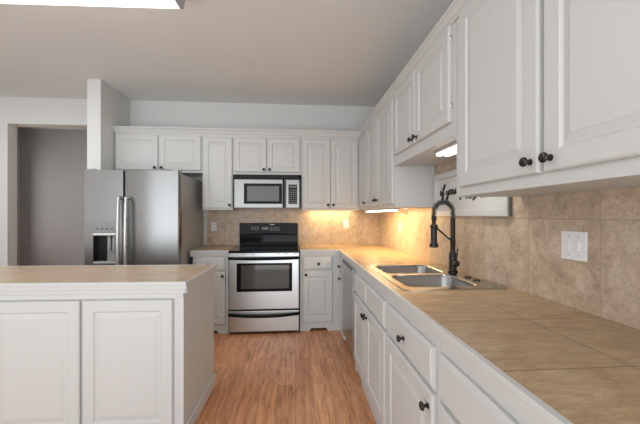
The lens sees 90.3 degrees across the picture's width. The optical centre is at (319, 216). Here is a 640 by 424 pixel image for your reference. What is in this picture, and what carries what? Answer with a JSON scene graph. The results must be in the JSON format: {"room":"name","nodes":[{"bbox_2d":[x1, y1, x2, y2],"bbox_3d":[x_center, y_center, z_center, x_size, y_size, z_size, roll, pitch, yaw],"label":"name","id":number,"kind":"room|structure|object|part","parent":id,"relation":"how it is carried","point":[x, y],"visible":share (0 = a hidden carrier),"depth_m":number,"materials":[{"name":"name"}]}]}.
{"room":"kitchen","nodes":[
{"label":"kitchen","id":0,"kind":"room"},
{"bbox_2d":[17,128,19,265],"bbox_3d":[-4.764,-0.088,1.161,0.120,2.757,8.650,0,0,-4],"label":"wall","id":1,"kind":"structure","parent":0,"point":[18,129],"depth_m":5.30,"materials":[{"name":"white paint"}]},
{"bbox_2d":[20,129,86,265],"bbox_3d":[-2.176,-0.088,5.624,5.728,2.757,0.150,0,0,-4],"label":"wall","id":2,"kind":"structure","parent":0,"point":[53,162],"depth_m":5.37,"materials":[{"name":"grey paint"}]},
{"bbox_2d":[87,79,129,169],"bbox_3d":[-2.447,-0.088,3.713,0.138,2.757,0.611,0,0,-4],"label":"wall partition","id":3,"kind":"structure","parent":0,"point":[107,108],"depth_m":3.46,"materials":[{"name":"white paint"}]},
{"bbox_2d":[0,97,379,312],"bbox_3d":[-2.055,-0.088,4.114,5.736,2.757,0.140,0,0,-4],"label":"wall","id":4,"kind":"structure","parent":0,"point":[12,109],"depth_m":4.12,"materials":[{"name":"white paint"}]},
{"bbox_2d":[7,123,86,265],"bbox_3d":[-3.347,0.072,4.018,1.019,2.436,0.136,0,0,-4],"label":"door frame","id":5,"kind":"structure","parent":4,"relation":"in","point":[11,127],"depth_m":3.98,"materials":[{"name":"beige paint"}]},
{"bbox_2d":[115,132,202,175],"bbox_3d":[-1.885,-0.750,3.847,0.982,0.480,0.382,0,0,-4],"label":"upper cabinet","id":6,"kind":"object","parent":4,"relation":"attached to","point":[133,151],"visible":0.95,"depth_m":3.69,"materials":[{"name":"white paint"}]},
{"bbox_3d":[-2.116,-0.738,3.679,0.467,0.405,0.019,0,0,-4],"label":"door","id":7,"kind":"part","parent":6,"relation":"part of","materials":[{"name":"white paint"}]},
{"bbox_3d":[-1.631,-0.738,3.717,0.468,0.405,0.019,0,0,-4],"label":"door","id":8,"kind":"part","parent":6,"relation":"part of","materials":[{"name":"white paint"}]},
{"bbox_2d":[203,211,206,244],"bbox_3d":[-1.475,0.151,4.082,0.055,0.443,0.028,0,0,-4],"label":"trim","id":9,"kind":"structure","parent":4,"relation":"attached to","point":[204,212],"depth_m":4.07,"materials":[{"name":"white paint"}]},
{"bbox_2d":[211,222,216,230],"bbox_3d":[-1.365,0.135,4.092,0.070,0.115,0.008,0,0,-4],"label":"wall outlet","id":10,"kind":"object","parent":4,"relation":"attached to","point":[213,224],"visible":1,"depth_m":4.09,"materials":[{"name":"white plastic"}]},
{"bbox_2d":[203,134,237,210],"bbox_3d":[-1.218,-0.531,3.899,0.352,0.918,0.382,0,0,-4],"label":"upper cabinet","id":11,"kind":"object","parent":4,"relation":"attached to","point":[218,177],"visible":0.98,"depth_m":3.74,"materials":[{"name":"white paint"}]},
{"bbox_2d":[233,135,300,177],"bbox_3d":[-0.638,-0.742,3.943,0.808,0.496,0.382,0,0,-4],"label":"upper cabinet","id":12,"kind":"object","parent":4,"relation":"attached to","point":[252,154],"visible":0.97,"depth_m":3.79,"materials":[{"name":"white paint"}]},
{"bbox_3d":[-0.825,-0.726,3.779,0.374,0.403,0.019,0,0,-4],"label":"door","id":13,"kind":"part","parent":12,"relation":"part of","materials":[{"name":"white paint"}]},
{"bbox_2d":[234,174,299,208],"bbox_3d":[-0.637,-0.289,3.924,0.766,0.399,0.447,0,0,-4],"label":"microwave","id":14,"kind":"object","parent":12,"relation":"attached to","point":[250,191],"visible":1,"depth_m":3.74,"materials":[{"name":"silver metal"}]},
{"bbox_3d":[-0.709,-0.265,3.759,0.598,0.339,0.037,0,0,-4],"label":"door","id":15,"kind":"part","parent":14,"relation":"part of","materials":[{"name":"silver metal"}]},
{"bbox_3d":[-0.428,-0.266,3.740,0.025,0.335,0.048,0,0,-4],"label":"handle","id":16,"kind":"part","parent":14,"relation":"part of","materials":[{"name":"black plastic"}]},
{"bbox_3d":[-0.325,-0.265,3.789,0.164,0.339,0.037,0,0,-4],"label":"control panel","id":17,"kind":"part","parent":14,"relation":"part of","materials":[{"name":"silver metal"}]},
{"bbox_3d":[-0.434,-0.726,3.809,0.386,0.403,0.019,0,0,-4],"label":"door","id":18,"kind":"part","parent":12,"relation":"part of","materials":[{"name":"white paint"}]},
{"bbox_2d":[301,136,359,210],"bbox_3d":[0.124,-0.531,4.003,0.716,0.918,0.382,0,0,-4],"label":"upper cabinet","id":19,"kind":"object","parent":4,"relation":"attached to","point":[329,165],"visible":0.97,"depth_m":3.85,"materials":[{"name":"white paint"}]},
{"bbox_3d":[-0.041,-0.510,3.840,0.331,0.833,0.019,0,0,-4],"label":"door","id":20,"kind":"part","parent":19,"relation":"part of","materials":[{"name":"white paint"}]},
{"bbox_3d":[0.122,-0.092,4.028,0.716,0.040,0.330,0,0,-4],"label":"light rail","id":21,"kind":"part","parent":19,"relation":"part of","materials":[{"name":"white paint"}]},
{"bbox_3d":[0.297,-0.510,3.866,0.331,0.833,0.019,0,0,-4],"label":"door","id":22,"kind":"part","parent":19,"relation":"part of","materials":[{"name":"white paint"}]},
{"bbox_2d":[344,220,348,227],"bbox_3d":[0.347,0.107,4.225,0.070,0.115,0.008,0,0,-4],"label":"wall outlet","id":23,"kind":"object","parent":4,"relation":"attached to","point":[346,224],"visible":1,"depth_m":4.22,"materials":[{"name":"white plastic"}]},
{"bbox_2d":[0,0,453,129],"bbox_3d":[-1.823,-1.497,1.389,5.978,0.060,8.650,0,0,-4],"label":"ceiling","id":24,"kind":"structure","parent":0,"point":[294,52],"depth_m":2.79,"materials":[{"name":"paint"}]},
{"bbox_2d":[0,0,184,8],"bbox_3d":[-1.572,-1.419,1.975,1.320,0.094,0.316,0,0,-3],"label":"ceiling light","id":25,"kind":"object","parent":24,"relation":"attached to","point":[172,4],"visible":1,"depth_m":2.06,"materials":[{"name":"white paint"}]},
{"bbox_2d":[195,314,376,423],"bbox_3d":[-1.823,1.320,1.389,5.978,0.060,8.650,0,0,-4],"label":"floor","id":26,"kind":"structure","parent":0,"point":[266,377],"depth_m":2.50,"materials":[{"name":"brown laminate"}]},
{"bbox_2d":[0,275,215,423],"bbox_3d":[-1.977,0.867,2.082,2.385,0.846,0.646,0,0,-3],"label":"base cabinet","id":27,"kind":"object","parent":26,"relation":"on","point":[82,358],"visible":0.94,"depth_m":1.80,"materials":[{"name":"white paint"}]},
{"bbox_3d":[-1.610,0.857,1.787,0.507,0.757,0.020,0,0,-3],"label":"door","id":28,"kind":"part","parent":27,"relation":"part of","materials":[{"name":"white paint"}]},
{"bbox_3d":[-1.970,0.458,1.775,2.368,0.026,0.008,0,0,-3],"label":"rail","id":29,"kind":"part","parent":27,"relation":"part of","materials":[{"name":"white paint"}]},
{"bbox_2d":[0,264,216,294],"bbox_3d":[-1.984,0.410,2.083,2.410,0.068,0.660,0,0,-3],"label":"countertop","id":30,"kind":"structure","parent":27,"relation":"on","point":[75,279],"depth_m":1.92,"materials":[{"name":"tile"}]},
{"bbox_3d":[-1.094,0.857,1.814,0.498,0.757,0.020,0,0,-3],"label":"door","id":31,"kind":"part","parent":27,"relation":"part of","materials":[{"name":"white paint"}]},
{"bbox_3d":[-1.977,1.252,2.082,2.385,0.075,0.646,0,0,-3],"label":"baseboard","id":32,"kind":"part","parent":27,"relation":"part of","materials":[{"name":"white paint"}]},
{"bbox_2d":[84,169,201,264],"bbox_3d":[-1.889,0.410,3.521,0.899,1.760,0.898,0,0,-4],"label":"refrigerator","id":33,"kind":"object","parent":26,"relation":"on","point":[132,217],"visible":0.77,"depth_m":3.15,"materials":[{"name":"grey metal"}]},
{"bbox_3d":[-2.130,0.367,3.169,0.363,1.645,0.078,0,0,-4],"label":"freezer door","id":34,"kind":"part","parent":33,"relation":"part of","materials":[{"name":"silver metal"}]},
{"bbox_3d":[-2.090,0.267,3.158,0.030,0.146,0.029,0,0,-4],"label":"spout","id":35,"kind":"part","parent":33,"relation":"part of","materials":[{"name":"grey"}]},
{"bbox_3d":[-2.045,0.267,3.162,0.030,0.146,0.029,0,0,-4],"label":"spout","id":36,"kind":"part","parent":33,"relation":"part of","materials":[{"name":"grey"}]},
{"bbox_3d":[-1.963,0.290,3.106,0.033,0.981,0.083,0,0,-4],"label":"handle","id":37,"kind":"part","parent":33,"relation":"part of","materials":[{"name":"silver metal"}]},
{"bbox_3d":[-1.893,0.290,3.111,0.033,0.981,0.083,0,0,-4],"label":"handle","id":38,"kind":"part","parent":33,"relation":"part of","materials":[{"name":"silver metal"}]},
{"bbox_3d":[-1.676,0.367,3.201,0.524,1.645,0.084,0,0,-4],"label":"fridge door","id":39,"kind":"part","parent":33,"relation":"part of","materials":[{"name":"silver metal"}]},
{"bbox_2d":[193,256,228,333],"bbox_3d":[-1.220,0.856,3.748,0.382,0.868,0.622,0,0,-4],"label":"base cabinet","id":40,"kind":"object","parent":26,"relation":"on","point":[221,279],"visible":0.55,"depth_m":3.48,"materials":[{"name":"white paint"}]},
{"bbox_3d":[-1.204,0.527,3.479,0.332,0.145,0.019,0,0,-4],"label":"drawer","id":41,"kind":"part","parent":40,"relation":"part of","materials":[{"name":"white paint"}]},
{"bbox_2d":[190,245,238,256],"bbox_3d":[-1.231,0.410,3.773,0.412,0.068,0.624,0,0,-4],"label":"countertop","id":42,"kind":"structure","parent":40,"relation":"on","point":[209,250],"depth_m":3.48,"materials":[{"name":"tile"}]},
{"bbox_3d":[-1.204,0.904,3.479,0.332,0.572,0.019,0,0,-4],"label":"door","id":43,"kind":"part","parent":40,"relation":"part of","materials":[{"name":"white paint"}]},
{"bbox_2d":[228,223,299,332],"bbox_3d":[-0.633,0.690,3.776,0.774,1.200,0.738,0,0,-4],"label":"range","id":44,"kind":"object","parent":26,"relation":"on","point":[263,280],"visible":1,"depth_m":3.47,"materials":[{"name":"silver metal"}]},
{"bbox_2d":[228,245,298,252],"bbox_3d":[-0.633,0.389,3.771,0.766,0.023,0.612,0,0,-4],"label":"cooktop","id":45,"kind":"object","parent":44,"relation":"in","point":[242,248],"depth_m":3.60,"materials":[{"name":"black glass"}]},
{"bbox_3d":[-0.611,0.735,3.486,0.760,0.566,0.039,0,0,-4],"label":"oven door","id":46,"kind":"part","parent":44,"relation":"part of","materials":[{"name":"silver metal"}]},
{"bbox_3d":[-0.607,0.459,3.439,0.774,0.036,0.062,0,0,-4],"label":"handle","id":47,"kind":"part","parent":44,"relation":"part of","materials":[{"name":"black"}]},
{"bbox_3d":[-0.611,1.146,3.486,0.760,0.228,0.039,0,0,-4],"label":"drawer","id":48,"kind":"part","parent":44,"relation":"part of","materials":[{"name":"silver metal"}]},
{"bbox_3d":[-0.607,1.074,3.439,0.774,0.046,0.062,0,0,-4],"label":"handle","id":49,"kind":"part","parent":44,"relation":"part of","materials":[{"name":"black"}]},
{"bbox_2d":[299,251,339,330],"bbox_3d":[-0.018,0.856,3.841,0.452,0.868,0.622,0,0,-4],"label":"base cabinet","id":50,"kind":"object","parent":26,"relation":"on","point":[318,275],"visible":0.95,"depth_m":3.57,"materials":[{"name":"white paint"}]},
{"bbox_3d":[-0.026,0.527,3.570,0.335,0.145,0.019,0,0,-4],"label":"drawer","id":51,"kind":"part","parent":50,"relation":"part of","materials":[{"name":"white paint"}]},
{"bbox_3d":[-0.026,0.904,3.570,0.335,0.572,0.019,0,0,-4],"label":"door","id":52,"kind":"part","parent":50,"relation":"part of","materials":[{"name":"white paint"}]},
{"bbox_2d":[338,256,345,339],"bbox_3d":[0.490,0.856,3.469,0.602,0.868,0.290,0,0,-4],"label":"base cabinet","id":53,"kind":"object","parent":26,"relation":"on","point":[340,278],"visible":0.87,"depth_m":3.42,"materials":[{"name":"white paint"}]},
{"bbox_3d":[0.232,0.532,3.445,0.019,0.145,0.258,0,0,-4],"label":"drawer","id":54,"kind":"part","parent":53,"relation":"part of","materials":[{"name":"white paint"}]},
{"bbox_3d":[0.232,0.907,3.445,0.019,0.565,0.258,0,0,-4],"label":"door","id":55,"kind":"part","parent":53,"relation":"part of","materials":[{"name":"white paint"}]},
{"bbox_2d":[342,259,355,355],"bbox_3d":[0.541,0.857,3.014,0.590,0.866,0.594,0,0,-4],"label":"dishwasher","id":56,"kind":"object","parent":26,"relation":"on","point":[349,271],"visible":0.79,"depth_m":2.91,"materials":[{"name":"grey"}]},
{"bbox_3d":[0.265,0.494,2.991,0.027,0.092,0.592,0,0,-4],"label":"control panel","id":57,"kind":"part","parent":56,"relation":"part of","materials":[{"name":"grey metal"}]},
{"bbox_2d":[354,270,388,423],"bbox_3d":[0.611,0.856,2.232,0.652,0.868,0.948,0,0,-4],"label":"base cabinet","id":58,"kind":"object","parent":26,"relation":"on","point":[371,333],"visible":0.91,"depth_m":2.05,"materials":[{"name":"white paint"}]},
{"bbox_3d":[0.309,0.916,2.436,0.019,0.548,0.450,0,0,-4],"label":"door","id":59,"kind":"part","parent":58,"relation":"part of","materials":[{"name":"white paint"}]},
{"bbox_3d":[0.347,0.506,2.211,0.019,0.168,0.948,0,0,-4],"label":"rail","id":60,"kind":"part","parent":58,"relation":"part of","materials":[{"name":"white paint"}]},
{"bbox_3d":[0.345,0.916,1.984,0.019,0.548,0.450,0,0,-4],"label":"door","id":61,"kind":"part","parent":58,"relation":"part of","materials":[{"name":"white paint"}]},
{"bbox_2d":[299,244,639,423],"bbox_3d":[0.439,0.410,1.959,1.077,0.068,4.539,0,0,-4],"label":"countertop","id":62,"kind":"structure","parent":58,"relation":"on","point":[551,362],"depth_m":0.94,"materials":[{"name":"tile"}]},
{"bbox_2d":[367,264,506,290],"bbox_3d":[0.666,0.465,2.043,0.561,0.199,0.856,0,0,-4],"label":"sink","id":63,"kind":"object","parent":62,"relation":"in","point":[408,277],"visible":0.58,"depth_m":2.02,"materials":[{"name":"silver metal"}]},
{"bbox_3d":[0.615,0.468,2.241,0.399,0.192,0.350,0,0,-4],"label":"bowl","id":64,"kind":"part","parent":63,"relation":"part of","materials":[{"name":"silver metal"}]},
{"bbox_3d":[0.645,0.468,1.848,0.399,0.192,0.350,0,0,-4],"label":"bowl","id":65,"kind":"part","parent":63,"relation":"part of","materials":[{"name":"silver metal"}]},
{"bbox_2d":[429,199,459,272],"bbox_3d":[0.818,0.130,2.096,0.199,0.481,0.092,0,0,-4],"label":"kitchen faucet","id":66,"kind":"object","parent":62,"relation":"on","point":[453,263],"visible":1,"depth_m":2.09,"materials":[{"name":"black metal"}]},
{"bbox_3d":[0.805,0.112,2.092,0.163,0.114,0.047,0,0,-4],"label":"holder arm","id":67,"kind":"part","parent":66,"relation":"part of","materials":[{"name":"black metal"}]},
{"bbox_2d":[387,299,440,423],"bbox_3d":[0.656,0.856,1.446,0.622,0.868,0.622,0,0,-4],"label":"base cabinet","id":68,"kind":"object","parent":26,"relation":"on","point":[413,356],"visible":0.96,"depth_m":1.36,"materials":[{"name":"white paint"}]},
{"bbox_3d":[0.362,0.552,1.434,0.032,0.032,0.033,0,0,-4],"label":"knob","id":69,"kind":"part","parent":68,"relation":"part of","materials":[{"name":"brown metal"}]},
{"bbox_3d":[0.388,0.547,1.425,0.019,0.155,0.572,0,0,-4],"label":"drawer","id":70,"kind":"part","parent":68,"relation":"part of","materials":[{"name":"white paint"}]},
{"bbox_3d":[0.388,0.916,1.425,0.019,0.548,0.572,0,0,-4],"label":"door","id":71,"kind":"part","parent":68,"relation":"part of","materials":[{"name":"white paint"}]},
{"bbox_3d":[0.382,0.698,1.170,0.032,0.032,0.033,0,0,-4],"label":"knob","id":72,"kind":"part","parent":68,"relation":"part of","materials":[{"name":"brown metal"}]},
{"bbox_2d":[439,345,529,423],"bbox_3d":[0.715,0.856,0.685,0.622,0.868,0.900,0,0,-4],"label":"base cabinet","id":73,"kind":"object","parent":26,"relation":"on","point":[465,399],"visible":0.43,"depth_m":0.92,"materials":[{"name":"white paint"}]},
{"bbox_3d":[0.430,0.916,0.879,0.019,0.548,0.426,0,0,-4],"label":"door","id":74,"kind":"part","parent":73,"relation":"part of","materials":[{"name":"white paint"}]},
{"bbox_2d":[380,159,639,330],"bbox_3d":[1.082,-0.088,1.613,0.150,2.757,8.650,0,0,-4],"label":"wall","id":75,"kind":"structure","parent":0,"point":[521,251],"depth_m":1.41,"materials":[{"name":"tile"}]},
{"bbox_2d":[359,129,367,209],"bbox_3d":[0.649,-0.531,3.695,0.382,0.918,0.408,0,0,-4],"label":"upper cabinet","id":76,"kind":"object","parent":75,"relation":"attached to","point":[363,138],"visible":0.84,"depth_m":3.63,"materials":[{"name":"white paint"}]},
{"bbox_2d":[367,97,434,209],"bbox_3d":[0.701,-0.531,3.023,0.382,0.918,0.935,0,0,-4],"label":"upper cabinet","id":77,"kind":"object","parent":75,"relation":"attached to","point":[389,185],"visible":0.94,"depth_m":2.64,"materials":[{"name":"white paint"}]},
{"bbox_2d":[113,0,468,136],"bbox_3d":[-0.782,-0.998,2.084,2.925,0.064,3.508,0,0,-4],"label":"trim","id":78,"kind":"structure","parent":77,"relation":"attached to","point":[451,15],"depth_m":3.65,"materials":[{"name":"white paint"}]},
{"bbox_3d":[0.533,-0.532,3.253,0.019,0.860,0.410,0,0,-4],"label":"door","id":79,"kind":"part","parent":77,"relation":"part of","materials":[{"name":"white paint"}]},
{"bbox_2d":[365,208,398,211],"bbox_3d":[0.611,-0.058,3.257,0.110,0.028,0.920,0,0,-4],"label":"light","id":80,"kind":"object","parent":77,"relation":"attached to","point":[382,209],"visible":0.99,"depth_m":3.02,"materials":[{"name":"white paint"}]},
{"bbox_3d":[0.568,-0.532,2.803,0.019,0.860,0.477,0,0,-4],"label":"door","id":81,"kind":"part","parent":77,"relation":"part of","materials":[{"name":"white paint"}]},
{"bbox_2d":[394,20,456,165],"bbox_3d":[0.775,-0.696,2.069,0.382,0.588,0.970,0,0,-4],"label":"upper cabinet","id":82,"kind":"object","parent":75,"relation":"attached to","point":[425,103],"visible":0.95,"depth_m":1.88,"materials":[{"name":"white paint"}]},
{"bbox_3d":[0.607,-0.722,2.296,0.019,0.490,0.432,0,0,-4],"label":"door","id":83,"kind":"part","parent":82,"relation":"part of","materials":[{"name":"white paint"}]},
{"bbox_3d":[0.642,-0.722,1.841,0.019,0.490,0.456,0,0,-4],"label":"door","id":84,"kind":"part","parent":82,"relation":"part of","materials":[{"name":"white paint"}]},
{"bbox_2d":[434,141,456,155],"bbox_3d":[0.781,-0.388,1.796,0.110,0.028,0.400,0,0,-4],"label":"light","id":85,"kind":"object","parent":82,"relation":"attached to","point":[451,149],"visible":0.46,"depth_m":1.86,"materials":[{"name":"white paint"}]},
{"bbox_2d":[434,169,511,215],"bbox_3d":[0.953,-0.161,2.097,0.026,0.325,0.886,0,0,-4],"label":"wall sign","id":86,"kind":"object","parent":75,"relation":"attached to","point":[445,184],"visible":0.59,"depth_m":2.13,"materials":[{"name":"white paint"}]},
{"bbox_2d":[457,0,639,196],"bbox_3d":[0.856,-0.543,1.018,0.382,0.894,1.130,0,0,-4],"label":"upper cabinet","id":87,"kind":"object","parent":75,"relation":"attached to","point":[548,91],"visible":0.99,"depth_m":0.99,"materials":[{"name":"white paint"}]},
{"bbox_3d":[0.687,-0.553,1.267,0.019,0.830,0.497,0,0,-4],"label":"door","id":88,"kind":"part","parent":87,"relation":"part of","materials":[{"name":"white paint"}]},
{"bbox_3d":[0.678,-0.178,1.049,0.032,0.032,0.033,0,0,-4],"label":"knob","id":89,"kind":"part","parent":87,"relation":"part of","materials":[{"name":"brown metal"}]},
{"bbox_3d":[0.685,-0.178,0.966,0.032,0.032,0.033,0,0,-4],"label":"knob","id":90,"kind":"part","parent":87,"relation":"part of","materials":[{"name":"brown metal"}]},
{"bbox_3d":[0.727,-0.553,0.751,0.019,0.830,0.498,0,0,-4],"label":"door","id":91,"kind":"part","parent":87,"relation":"part of","materials":[{"name":"white paint"}]},
{"bbox_2d":[561,231,587,261],"bbox_3d":[1.025,0.120,1.288,0.012,0.117,0.118,0,0,-4],"label":"light switch","id":92,"kind":"object","parent":75,"relation":"attached to","point":[574,244],"visible":1,"depth_m":1.28,"materials":[{"name":"white plastic"}]}
]}

